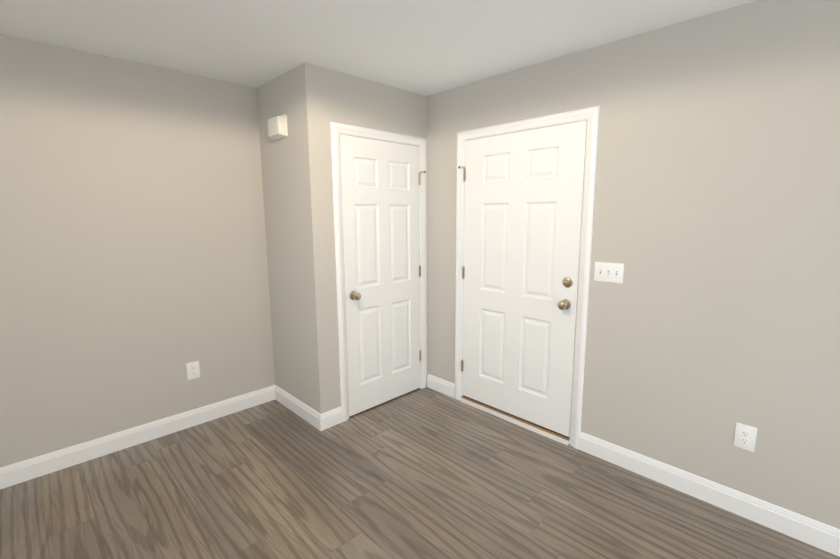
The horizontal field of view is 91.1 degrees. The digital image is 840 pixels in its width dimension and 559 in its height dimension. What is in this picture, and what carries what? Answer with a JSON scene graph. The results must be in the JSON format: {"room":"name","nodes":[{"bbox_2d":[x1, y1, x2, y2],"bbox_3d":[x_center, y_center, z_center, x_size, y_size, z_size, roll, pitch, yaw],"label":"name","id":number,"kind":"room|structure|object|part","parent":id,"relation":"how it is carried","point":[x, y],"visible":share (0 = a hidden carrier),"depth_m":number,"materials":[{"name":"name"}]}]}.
{"room":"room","nodes":[
{"label":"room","id":0,"kind":"room"},
{"bbox_2d":[0,34,274,467],"bbox_3d":[-2.073,-0.092,2.496,4.430,2.440,0.130,-9,12,-44],"label":"wall","id":1,"kind":"structure","parent":0,"point":[134,279],"depth_m":2.58,"materials":[{"name":"beige paint"}]},
{"bbox_2d":[186,361,199,379],"bbox_3d":[-1.625,0.653,2.956,0.082,0.126,0.008,-9,12,-44],"label":"outlet","id":2,"kind":"object","parent":1,"relation":"attached to","point":[193,370],"visible":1,"depth_m":2.95,"materials":[{"name":"white plastic"}]},
{"bbox_2d":[257,68,311,407],"bbox_3d":[-0.955,-0.189,3.072,0.115,2.440,0.599,-9,12,-44],"label":"wall","id":3,"kind":"structure","parent":0,"point":[282,184],"depth_m":3.00,"materials":[{"name":"beige paint"}]},
{"bbox_2d":[267,114,287,139],"bbox_3d":[-0.989,-1.051,2.842,0.058,0.144,0.200,-9,12,-44],"label":"door chime","id":4,"kind":"object","parent":3,"relation":"attached to","point":[277,128],"visible":1,"depth_m":2.79,"materials":[{"name":"beige plastic"}]},
{"bbox_2d":[296,63,425,413],"bbox_3d":[-0.366,-0.203,3.148,1.064,2.440,0.115,-9,12,-44],"label":"wall","id":5,"kind":"structure","parent":0,"point":[325,97],"depth_m":2.81,"materials":[{"name":"beige paint"}]},
{"bbox_2d":[0,385,342,488],"bbox_3d":[-2.041,1.143,2.108,3.402,0.120,0.729,-9,12,-44],"label":"baseboard","id":6,"kind":"structure","parent":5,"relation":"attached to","point":[30,469],"depth_m":2.81,"materials":[{"name":"white wood"}]},
{"bbox_2d":[330,122,426,421],"bbox_3d":[-0.309,-0.027,3.231,0.787,2.065,0.115,-9,12,-44],"label":"door frame","id":7,"kind":"structure","parent":5,"relation":"attached to","point":[419,223],"depth_m":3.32,"materials":[{"name":"white wood"}]},
{"bbox_2d":[339,134,419,416],"bbox_3d":[-0.281,-0.018,3.203,0.745,2.032,0.035,-9,12,-44],"label":"closet door","id":8,"kind":"structure","parent":5,"relation":"in","point":[380,208],"depth_m":3.16,"materials":[{"name":"white paint"}]},
{"bbox_2d":[350,171,424,360],"bbox_3d":[-0.218,-0.044,3.189,0.749,1.596,0.072,-9,12,-44],"label":"hardware piece","id":9,"kind":"object","parent":5,"relation":"attached to","point":[354,295],"visible":1,"depth_m":3.16,"materials":[{"name":"silver metal"}]},
{"bbox_2d":[0,0,754,95],"bbox_3d":[-0.344,-1.093,0.637,4.560,0.100,4.960,-9,12,-44],"label":"ceiling","id":10,"kind":"structure","parent":0,"point":[425,47],"depth_m":2.12,"materials":[{"name":"paint"}]},
{"bbox_2d":[0,387,839,558],"bbox_3d":[-0.331,1.416,1.033,4.560,0.100,4.960,-9,12,-44],"label":"floor","id":11,"kind":"structure","parent":0,"point":[425,473],"depth_m":2.20,"materials":[{"name":"brown wood"}]},
{"bbox_2d":[426,0,839,528],"bbox_3d":[1.246,-0.087,2.364,0.130,2.440,4.960,-9,12,-44],"label":"wall","id":12,"kind":"structure","parent":0,"point":[713,319],"depth_m":2.06,"materials":[{"name":"beige paint"}]},
{"bbox_2d":[427,374,454,397],"bbox_3d":[0.178,0.909,3.526,0.015,0.120,0.314,-9,12,-44],"label":"baseboard","id":13,"kind":"structure","parent":12,"relation":"attached to","point":[442,386],"depth_m":3.51,"materials":[{"name":"white wood"}]},
{"bbox_2d":[460,395,569,445],"bbox_3d":[0.704,1.011,3.087,0.152,0.049,0.921,-9,12,-44],"label":"sill","id":14,"kind":"structure","parent":12,"relation":"attached to","point":[543,431],"depth_m":2.99,"materials":[{"name":"white wood"}]},
{"bbox_2d":[458,120,586,436],"bbox_3d":[0.635,0.005,2.893,0.121,1.997,0.955,-9,12,-44],"label":"entry door","id":15,"kind":"structure","parent":12,"relation":"in","point":[523,212],"depth_m":2.83,"materials":[{"name":"white paint"}]},
{"bbox_3d":[0.608,-0.003,2.889,0.079,1.612,0.922,-9,12,-44],"label":"entry door hardware","id":16,"kind":"part","parent":15,"relation":"part of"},
{"bbox_2d":[455,105,599,448],"bbox_3d":[0.701,-0.010,2.927,0.148,2.117,1.063,-9,12,-44],"label":"door frame","id":17,"kind":"structure","parent":12,"relation":"attached to","point":[591,115],"depth_m":2.61,"materials":[{"name":"white wood"}]},
{"bbox_2d":[594,262,623,283],"bbox_3d":[1.102,-0.041,2.413,0.017,0.115,0.165,-9,12,-44],"label":"switch plate","id":18,"kind":"object","parent":12,"relation":"attached to","point":[609,272],"visible":1,"depth_m":2.41,"materials":[{"name":"white plastic"}]},
{"bbox_2d":[579,432,839,556],"bbox_3d":[1.925,1.179,1.761,0.015,0.120,2.553,-9,12,-44],"label":"baseboard","id":19,"kind":"structure","parent":12,"relation":"attached to","point":[815,533],"depth_m":2.11,"materials":[{"name":"white wood"}]},
{"bbox_2d":[734,422,756,451],"bbox_3d":[1.604,0.779,2.033,0.008,0.126,0.082,-9,12,-44],"label":"outlet","id":20,"kind":"object","parent":12,"relation":"attached to","point":[745,437],"visible":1,"depth_m":2.03,"materials":[{"name":"white plastic"}]}
]}

